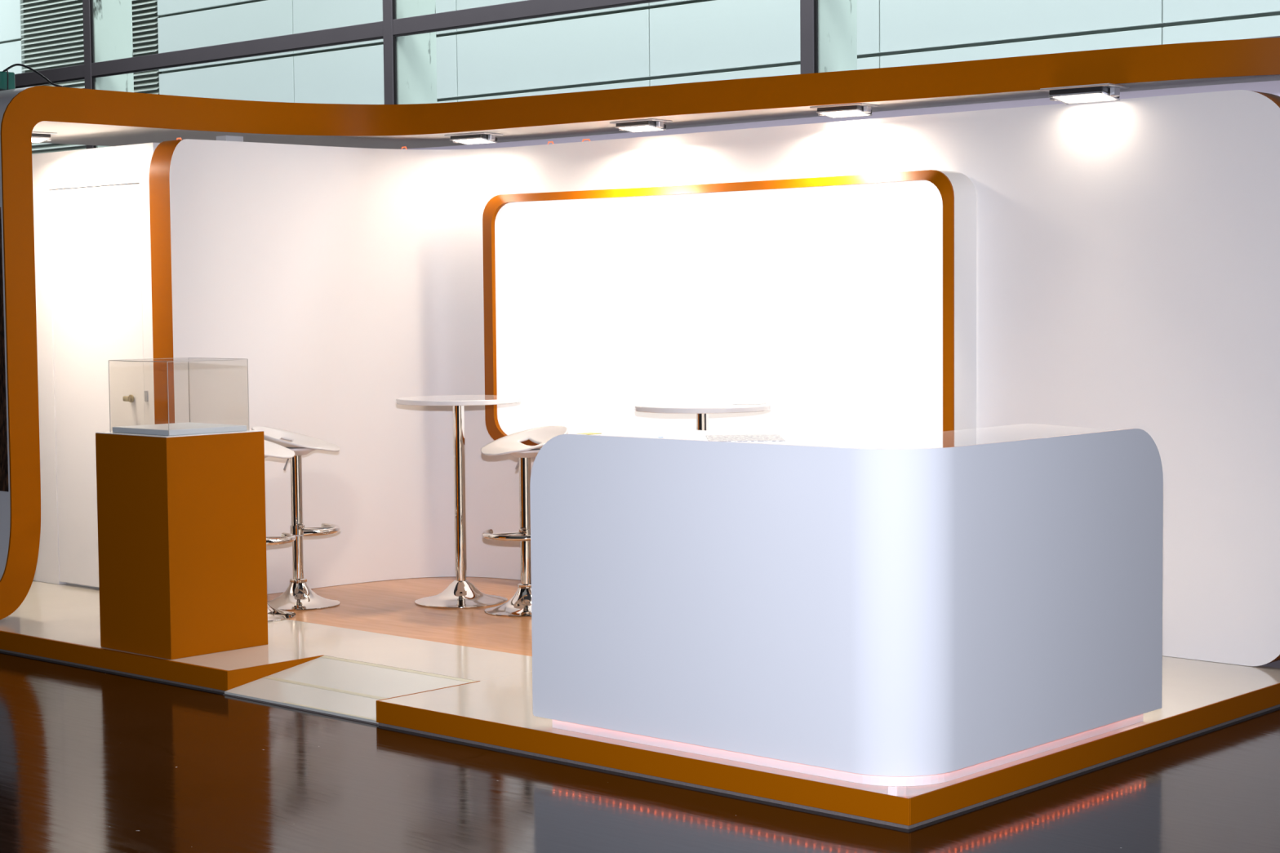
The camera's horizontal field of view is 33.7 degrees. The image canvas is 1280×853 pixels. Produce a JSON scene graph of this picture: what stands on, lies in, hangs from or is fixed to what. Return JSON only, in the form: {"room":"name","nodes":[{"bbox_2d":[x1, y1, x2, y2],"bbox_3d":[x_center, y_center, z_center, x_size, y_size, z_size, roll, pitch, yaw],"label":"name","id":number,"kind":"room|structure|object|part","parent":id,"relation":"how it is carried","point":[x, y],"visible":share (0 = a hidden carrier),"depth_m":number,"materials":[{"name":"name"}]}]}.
{"room":"exhibition hall","nodes":[
{"label":"exhibition hall","id":0,"kind":"room"},
{"bbox_2d":[0,650,1279,852],"bbox_3d":[-4.041,1.389,7.384,36.000,0.150,18.200,3,5,42],"label":"floor","id":1,"kind":"structure","parent":0,"point":[92,760],"depth_m":7.36,"materials":[{"name":"concrete"}]},
{"bbox_2d":[222,655,476,724],"bbox_3d":[-1.260,1.133,9.151,1.030,0.099,0.568,3,5,42],"label":"ramp","id":2,"kind":"object","parent":1,"relation":"on","point":[338,687],"visible":0.83,"depth_m":9.16,"materials":[{"name":"laminate"}]},
{"bbox_3d":[-1.373,1.166,9.028,1.030,0.043,0.216,3,5,42],"label":"ramp panel","id":3,"kind":"part","parent":2,"relation":"part of","materials":[{"name":"laminate"}]},
{"bbox_3d":[-1.188,1.110,9.229,1.030,0.060,0.330,3,5,42],"label":"ramp panel","id":4,"kind":"part","parent":2,"relation":"part of","materials":[{"name":"laminate"}]},
{"bbox_2d":[0,577,1279,829],"bbox_3d":[-0.829,1.049,10.456,7.400,0.101,3.150,3,5,42],"label":"platform","id":5,"kind":"object","parent":1,"relation":"on","point":[380,623],"visible":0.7,"depth_m":8.81,"materials":[{"name":"white laminate"}]},
{"bbox_3d":[-2.611,0.914,12.878,1.499,0.088,1.960,3,5,42],"label":"floor panel","id":6,"kind":"part","parent":5,"relation":"part of","materials":[{"name":"white laminate"}]},
{"bbox_2d":[31,142,159,588],"bbox_3d":[-3.117,-0.316,11.957,1.505,2.484,0.135,3,5,42],"label":"wall","id":7,"kind":"structure","parent":5,"relation":"on","point":[91,211],"depth_m":11.95,"materials":[{"name":"white paint"}]},
{"bbox_3d":[-3.026,-0.213,11.883,0.884,2.253,0.042,3,5,42],"label":"door","id":8,"kind":"part","parent":7,"relation":"part of","materials":[{"name":"white paint"}]},
{"bbox_3d":[-2.812,-0.153,11.630,0.054,0.044,0.047,3,5,42],"label":"door handle","id":9,"kind":"part","parent":7,"relation":"part of","materials":[{"name":"gold metal"}]},
{"bbox_3d":[-2.696,-0.167,11.551,0.027,0.060,0.008,3,5,42],"label":"strike plate","id":10,"kind":"part","parent":7,"relation":"part of","materials":[{"name":"metal"}]},
{"bbox_2d":[95,429,267,659],"bbox_3d":[-2.161,0.531,9.984,0.567,1.016,0.550,3,5,42],"label":"pedestal","id":11,"kind":"object","parent":5,"relation":"on","point":[181,518],"visible":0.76,"depth_m":9.78,"materials":[{"name":"paint"}]},
{"bbox_2d":[108,357,248,435],"bbox_3d":[-2.167,-0.146,9.943,0.469,0.339,0.452,3,5,42],"label":"display case","id":12,"kind":"object","parent":11,"relation":"on","point":[188,428],"visible":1,"depth_m":9.87,"materials":[{"name":"clear glass"}]},
{"bbox_3d":[-2.166,0.011,9.952,0.455,0.026,0.438,3,5,42],"label":"board","id":13,"kind":"part","parent":12,"relation":"part of","materials":[{"name":"white plastic"}]},
{"bbox_3d":[-2.839,1.031,10.969,3.736,0.088,1.173,3,5,42],"label":"floor panel","id":14,"kind":"part","parent":5,"relation":"part of","materials":[{"name":"white laminate"}]},
{"bbox_2d":[264,440,296,622],"bbox_3d":[-2.003,0.504,10.885,0.468,0.958,0.440,1,4,17],"label":"bar stool","id":15,"kind":"object","parent":5,"relation":"on","point":[271,449],"visible":0.27,"depth_m":10.85,"materials":[{"name":"silver metal"}]},
{"bbox_3d":[-1.880,0.578,10.891,0.172,0.020,0.025,0,3,2],"label":"footrest arm","id":16,"kind":"part","parent":15,"relation":"part of","materials":[{"name":"silver metal"}]},
{"bbox_3d":[-2.007,0.094,10.861,0.468,0.136,0.433,1,4,17],"label":"seat","id":17,"kind":"part","parent":15,"relation":"part of","materials":[{"name":"plastic"}]},
{"bbox_2d":[251,426,340,610],"bbox_3d":[-1.833,0.477,11.306,0.468,0.958,0.440,0,3,7],"label":"bar stool","id":18,"kind":"object","parent":5,"relation":"on","point":[298,596],"visible":0.81,"depth_m":11.28,"materials":[{"name":"silver metal"}]},
{"bbox_3d":[-1.870,0.195,11.201,0.013,0.072,0.069,1,4,17],"label":"lever","id":19,"kind":"part","parent":18,"relation":"part of","materials":[{"name":"metal"}]},
{"bbox_3d":[-1.837,0.067,11.281,0.468,0.136,0.433,0,3,7],"label":"seat","id":20,"kind":"part","parent":18,"relation":"part of","materials":[{"name":"plastic"}]},
{"bbox_3d":[-1.721,0.554,11.259,0.172,0.020,0.025,1,4,22],"label":"footrest arm","id":21,"kind":"part","parent":18,"relation":"part of","materials":[{"name":"silver metal"}]},
{"bbox_3d":[-1.712,0.549,11.333,0.172,0.020,0.025,-1,3,-9],"label":"footrest arm","id":22,"kind":"part","parent":18,"relation":"part of","materials":[{"name":"silver metal"}]},
{"bbox_3d":[-0.872,1.097,9.579,1.047,0.088,0.584,3,5,42],"label":"floor panel","id":23,"kind":"part","parent":5,"relation":"part of","materials":[{"name":"white laminate"}]},
{"bbox_2d":[395,395,520,608],"bbox_3d":[-0.967,0.395,11.350,0.666,1.100,0.666,3,5,42],"label":"bar table","id":24,"kind":"object","parent":5,"relation":"on","point":[461,593],"visible":1,"depth_m":11.31,"materials":[{"name":"plastic"}]},
{"bbox_2d":[480,425,568,617],"bbox_3d":[-0.595,0.483,11.011,0.468,0.958,0.440,-3,4,-39],"label":"bar stool","id":25,"kind":"object","parent":5,"relation":"on","point":[520,605],"visible":0.8,"depth_m":10.98,"materials":[{"name":"silver metal"}]},
{"bbox_3d":[-0.709,0.562,10.971,0.172,0.020,0.025,-2,4,-23],"label":"footrest arm","id":26,"kind":"part","parent":25,"relation":"part of","materials":[{"name":"silver metal"}]},
{"bbox_3d":[-0.662,0.565,10.914,0.025,0.020,0.172,2,4,35],"label":"footrest arm","id":27,"kind":"part","parent":25,"relation":"part of","materials":[{"name":"silver metal"}]},
{"bbox_3d":[-0.599,0.073,10.986,0.468,0.136,0.433,-3,4,-39],"label":"seat","id":28,"kind":"part","parent":25,"relation":"part of","materials":[{"name":"plastic"}]},
{"bbox_2d":[0,37,1279,619],"bbox_3d":[-0.480,-0.428,10.356,7.251,2.855,3.559,3,5,42],"label":"frame","id":29,"kind":"object","parent":5,"relation":"on","point":[6,78],"depth_m":10.83,"materials":[{"name":"orange paint"}]},
{"bbox_2d":[0,207,8,491],"bbox_3d":[-3.709,-0.412,11.203,1.275,1.450,0.004,3,5,42],"label":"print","id":30,"kind":"object","parent":29,"relation":"attached to","point":[4,211],"depth_m":10.77},
{"bbox_2d":[2,63,62,86],"bbox_3d":[-3.249,-1.850,11.200,0.626,0.154,0.043,3,5,42],"label":"cable","id":31,"kind":"object","parent":29,"relation":"on","point":[14,64],"visible":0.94,"depth_m":11.12,"materials":[{"name":"plastic"}]},
{"bbox_2d":[31,131,57,142],"bbox_3d":[-3.374,-1.589,11.613,0.300,0.049,0.170,-3,5,-41],"label":"floodlight","id":32,"kind":"object","parent":29,"relation":"attached to","point":[37,137],"visible":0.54,"depth_m":11.62,"materials":[{"name":"metal"}]},
{"bbox_3d":[-3.373,-1.578,11.612,0.200,0.017,0.119,-3,5,-41],"label":"lamp glass","id":33,"kind":"part","parent":32,"relation":"part of","materials":[{"name":"white glass"}]},
{"bbox_3d":[-3.373,-1.577,11.612,0.230,0.023,0.150,-3,5,-41],"label":"glass frame","id":34,"kind":"part","parent":32,"relation":"part of","materials":[{"name":"metal"}]},
{"bbox_3d":[-3.374,-1.610,11.612,0.300,0.008,0.170,-3,5,-41],"label":"mounting plate","id":35,"kind":"part","parent":32,"relation":"part of","materials":[{"name":"metal"}]},
{"bbox_3d":[-2.318,-0.369,12.085,0.090,2.562,0.121,3,5,42],"label":"support post","id":36,"kind":"part","parent":29,"relation":"part of","materials":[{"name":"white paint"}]},
{"bbox_2d":[444,132,503,144],"bbox_3d":[-0.945,-1.636,12.023,0.300,0.049,0.170,2,4,35],"label":"floodlight","id":37,"kind":"object","parent":29,"relation":"attached to","point":[479,137],"visible":1,"depth_m":11.98,"materials":[{"name":"metal"}]},
{"bbox_3d":[-0.945,-1.657,12.022,0.300,0.008,0.170,2,4,35],"label":"mounting plate","id":38,"kind":"part","parent":37,"relation":"part of","materials":[{"name":"metal"}]},
{"bbox_3d":[-0.945,-1.623,12.022,0.230,0.023,0.150,2,4,35],"label":"glass frame","id":39,"kind":"part","parent":37,"relation":"part of","materials":[{"name":"metal"}]},
{"bbox_3d":[-0.945,-1.625,12.023,0.200,0.017,0.119,2,4,35],"label":"lamp glass","id":40,"kind":"part","parent":37,"relation":"part of","materials":[{"name":"white glass"}]},
{"bbox_3d":[-0.480,-0.371,10.359,7.251,2.742,3.559,3,5,42],"label":"canopy","id":41,"kind":"part","parent":29,"relation":"part of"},
{"bbox_2d":[609,118,672,132],"bbox_3d":[0.006,-1.597,11.241,0.300,0.049,0.170,2,5,40],"label":"floodlight","id":42,"kind":"object","parent":29,"relation":"attached to","point":[643,125],"visible":1,"depth_m":11.20,"materials":[{"name":"metal"}]},
{"bbox_3d":[0.005,-1.587,11.240,0.200,0.017,0.119,2,5,40],"label":"lamp glass","id":43,"kind":"part","parent":42,"relation":"part of","materials":[{"name":"white glass"}]},
{"bbox_3d":[0.005,-1.585,11.240,0.230,0.023,0.150,2,5,40],"label":"glass frame","id":44,"kind":"part","parent":42,"relation":"part of","materials":[{"name":"metal"}]},
{"bbox_3d":[0.005,-1.618,11.239,0.300,0.008,0.170,2,5,40],"label":"mounting plate","id":45,"kind":"part","parent":42,"relation":"part of","materials":[{"name":"metal"}]},
{"bbox_2d":[809,102,879,118],"bbox_3d":[1.010,-1.558,10.443,0.300,0.049,0.170,2,4,37],"label":"floodlight","id":46,"kind":"object","parent":29,"relation":"attached to","point":[858,109],"visible":1,"depth_m":10.40,"materials":[{"name":"metal"}]},
{"bbox_3d":[1.009,-1.548,10.443,0.200,0.017,0.119,2,4,37],"label":"lamp glass","id":47,"kind":"part","parent":46,"relation":"part of","materials":[{"name":"white glass"}]},
{"bbox_3d":[1.009,-1.546,10.443,0.230,0.023,0.150,2,4,37],"label":"glass frame","id":48,"kind":"part","parent":46,"relation":"part of","materials":[{"name":"metal"}]},
{"bbox_3d":[1.010,-1.579,10.442,0.300,0.008,0.170,2,4,37],"label":"mounting plate","id":49,"kind":"part","parent":46,"relation":"part of","materials":[{"name":"metal"}]},
{"bbox_2d":[1040,83,1128,103],"bbox_3d":[1.994,-1.492,9.492,0.345,0.061,0.196,2,4,39],"label":"floodlight","id":50,"kind":"object","parent":29,"relation":"attached to","point":[1102,91],"visible":1,"depth_m":9.44,"materials":[{"name":"metal"}]},
{"bbox_3d":[1.993,-1.476,9.491,0.264,0.029,0.172,2,4,39],"label":"glass frame","id":51,"kind":"part","parent":50,"relation":"part of","materials":[{"name":"metal"}]},
{"bbox_3d":[1.994,-1.517,9.490,0.345,0.010,0.196,2,4,39],"label":"mounting plate","id":52,"kind":"part","parent":50,"relation":"part of","materials":[{"name":"metal"}]},
{"bbox_3d":[1.993,-1.478,9.491,0.230,0.021,0.137,2,4,39],"label":"lamp glass","id":53,"kind":"part","parent":50,"relation":"part of","materials":[{"name":"white glass"}]},
{"bbox_2d":[634,401,770,430],"bbox_3d":[0.311,0.442,10.384,0.666,1.100,0.666,1,4,19],"label":"bar table","id":54,"kind":"object","parent":5,"relation":"on","point":[702,410],"visible":0.38,"depth_m":10.18,"materials":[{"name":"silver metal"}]},
{"bbox_3d":[0.291,1.173,8.140,2.608,0.088,1.151,3,5,42],"label":"floor panel","id":55,"kind":"part","parent":5,"relation":"part of","materials":[{"name":"white laminate"}]},
{"bbox_2d":[529,423,1163,786],"bbox_3d":[0.790,0.569,8.039,1.750,1.122,1.650,3,5,42],"label":"reception counter","id":56,"kind":"object","parent":5,"relation":"on","point":[935,607],"depth_m":7.37,"materials":[{"name":"plastic"}]},
{"bbox_2d":[576,432,598,434],"bbox_3d":[-0.192,0.027,8.010,0.060,0.001,0.075,3,5,42],"label":"sticky note","id":57,"kind":"object","parent":56,"relation":"on","point":[585,433],"visible":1,"depth_m":7.99,"materials":[{"name":"yellow paper"}]},
{"bbox_3d":[0.076,0.028,7.955,0.018,0.001,0.400,-1,3,0],"label":"paper strip","id":58,"kind":"part","parent":56,"relation":"part of","materials":[{"name":"white paper"}]},
{"bbox_2d":[706,434,784,441],"bbox_3d":[0.379,0.042,7.673,0.270,0.001,0.340,-1,3,0],"label":"keyboard","id":59,"kind":"object","parent":56,"relation":"on","point":[770,437],"visible":0.86,"depth_m":7.66,"materials":[{"name":"plastic"}]},
{"bbox_2d":[586,423,1113,448],"bbox_3d":[0.820,0.033,7.969,1.632,0.024,1.628,3,5,42],"label":"countertop","id":60,"kind":"structure","parent":56,"relation":"on","point":[961,437],"depth_m":7.68,"materials":[{"name":"white plastic"}]},
{"bbox_3d":[1.637,1.113,8.937,1.692,0.088,1.840,3,5,42],"label":"floor panel","id":61,"kind":"part","parent":5,"relation":"part of","materials":[{"name":"white laminate"}]},
{"bbox_2d":[149,89,1279,666],"bbox_3d":[0.436,-0.303,10.964,5.990,2.514,1.730,1,4,24],"label":"wall","id":62,"kind":"structure","parent":0,"point":[1128,250],"depth_m":10.90,"materials":[{"name":"white paint"}]},
{"bbox_2d":[482,169,976,445],"bbox_3d":[0.344,-0.558,11.035,3.182,1.412,0.238,3,5,42],"label":"lightbox","id":63,"kind":"object","parent":62,"relation":"attached to","point":[844,305],"visible":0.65,"depth_m":10.88,"materials":[{"name":"white paint"}]},
{"bbox_3d":[0.360,-0.559,11.053,3.182,1.412,0.190,3,5,42],"label":"casing","id":64,"kind":"part","parent":63,"relation":"part of","materials":[{"name":"white paint"}]},
{"bbox_2d":[400,80,1279,149],"bbox_3d":[1.984,-2.535,13.817,36.000,6.800,0.200,3,5,42],"label":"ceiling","id":65,"kind":"structure","parent":0,"point":[1268,86],"depth_m":14.05,"materials":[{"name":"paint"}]},
{"bbox_2d":[14,64,84,88],"bbox_3d":[-6.740,-4.493,21.718,4.280,3.684,0.460,3,5,42],"label":"window","id":66,"kind":"structure","parent":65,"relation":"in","point":[74,73],"depth_m":20.56,"materials":[{"name":"metal"}]},
{"bbox_2d":[82,0,382,148],"bbox_3d":[-3.556,-4.348,18.825,4.330,3.684,0.460,3,5,42],"label":"window","id":67,"kind":"structure","parent":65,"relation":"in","point":[109,62],"depth_m":19.74,"materials":[{"name":"glass"}]},
{"bbox_3d":[-5.078,-4.425,20.229,0.105,3.670,0.428,3,5,42],"label":"fin post","id":68,"kind":"part","parent":67,"relation":"part of","materials":[{"name":"glass"}]},
{"bbox_2d":[382,0,666,104],"bbox_3d":[-0.362,-4.201,15.923,4.305,3.684,0.460,3,5,42],"label":"window","id":69,"kind":"structure","parent":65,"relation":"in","point":[410,27],"depth_m":17.20,"materials":[{"name":"glass"}]},
{"bbox_3d":[-1.875,-4.279,17.319,0.105,3.670,0.428,3,5,42],"label":"fin post","id":70,"kind":"part","parent":69,"relation":"part of","materials":[{"name":"glass"}]},
{"bbox_2d":[800,0,1279,74],"bbox_3d":[2.815,-4.056,13.036,4.285,3.684,0.460,3,5,42],"label":"window","id":71,"kind":"structure","parent":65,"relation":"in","point":[828,28],"depth_m":14.39,"materials":[{"name":"glass"}]},
{"bbox_3d":[1.309,-4.133,14.426,0.105,3.670,0.428,3,5,42],"label":"fin post","id":72,"kind":"part","parent":71,"relation":"part of","materials":[{"name":"white glass"}]},
{"label":"outside","id":73,"kind":"structure","parent":0,"visible":0},
{"bbox_2d":[0,0,1279,154],"bbox_3d":[-0.716,-3.217,20.557,34.100,7.400,0.615,3,5,42],"label":"window","id":74,"kind":"structure","parent":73,"point":[668,42],"depth_m":19.92,"materials":[{"name":"glass"}]},
{"bbox_3d":[-8.687,-5.214,27.326,2.583,0.613,0.050,3,5,42],"label":"cladding panel","id":75,"kind":"part","parent":74,"relation":"part of","materials":[{"name":"white glass"}]},
{"bbox_3d":[-8.681,-4.570,27.364,2.583,0.613,0.050,3,5,42],"label":"cladding panel","id":76,"kind":"part","parent":74,"relation":"part of","materials":[{"name":"glass"}]},
{"bbox_3d":[-4.663,-5.030,23.669,2.473,0.613,0.050,3,5,42],"label":"cladding panel","id":77,"kind":"part","parent":74,"relation":"part of","materials":[{"name":"glass"}]},
{"bbox_3d":[-4.657,-4.386,23.708,2.473,0.613,0.050,3,5,42],"label":"cladding panel","id":78,"kind":"part","parent":74,"relation":"part of","materials":[{"name":"glass"}]},
{"bbox_3d":[-4.651,-3.742,23.747,2.473,0.613,0.050,3,5,42],"label":"cladding panel","id":79,"kind":"part","parent":74,"relation":"part of","materials":[{"name":"glass"}]},
{"bbox_3d":[-2.780,-4.300,22.003,2.578,0.613,0.050,3,5,42],"label":"cladding panel","id":80,"kind":"part","parent":74,"relation":"part of","materials":[{"name":"glass"}]},
{"bbox_3d":[-2.774,-3.656,22.042,2.578,0.613,0.050,3,5,42],"label":"cladding panel","id":81,"kind":"part","parent":74,"relation":"part of","materials":[{"name":"glass"}]},
{"bbox_3d":[-2.768,-3.013,22.081,2.578,0.613,0.050,3,5,42],"label":"cladding panel","id":82,"kind":"part","parent":74,"relation":"part of","materials":[{"name":"glass"}]},
{"bbox_3d":[-0.864,-4.213,20.262,2.578,0.613,0.050,3,5,42],"label":"cladding panel","id":83,"kind":"part","parent":74,"relation":"part of","materials":[{"name":"glass"}]},
{"bbox_3d":[-0.852,-2.925,20.340,2.578,0.613,0.050,3,5,42],"label":"cladding panel","id":84,"kind":"part","parent":74,"relation":"part of","materials":[{"name":"glass"}]},
{"bbox_3d":[-0.858,-3.569,20.301,2.578,0.613,0.050,3,5,42],"label":"cladding panel","id":85,"kind":"part","parent":74,"relation":"part of","materials":[{"name":"glass"}]},
{"bbox_3d":[1.052,-4.125,18.521,2.578,0.613,0.050,3,5,42],"label":"cladding panel","id":86,"kind":"part","parent":74,"relation":"part of","materials":[{"name":"white glass"}]},
{"bbox_3d":[1.063,-2.837,18.599,2.578,0.613,0.050,3,5,42],"label":"cladding panel","id":87,"kind":"part","parent":74,"relation":"part of","materials":[{"name":"glass"}]},
{"bbox_3d":[1.058,-3.481,18.560,2.578,0.613,0.050,3,5,42],"label":"cladding panel","id":88,"kind":"part","parent":74,"relation":"part of","materials":[{"name":"white glass"}]},
{"bbox_3d":[2.987,-2.749,16.852,2.598,0.613,0.050,3,5,42],"label":"cladding panel","id":89,"kind":"part","parent":74,"relation":"part of","materials":[{"name":"glass"}]},
{"bbox_3d":[2.981,-3.393,16.813,2.598,0.613,0.050,3,5,42],"label":"cladding panel","id":90,"kind":"part","parent":74,"relation":"part of","materials":[{"name":"white glass"}]},
{"bbox_3d":[4.904,-3.305,15.065,2.578,0.613,0.050,3,5,42],"label":"cladding panel","id":91,"kind":"part","parent":74,"relation":"part of","materials":[{"name":"white glass"}]},
{"bbox_3d":[4.910,-2.662,15.104,2.578,0.613,0.050,3,5,42],"label":"cladding panel","id":92,"kind":"part","parent":74,"relation":"part of","materials":[{"name":"white glass"}]}
]}

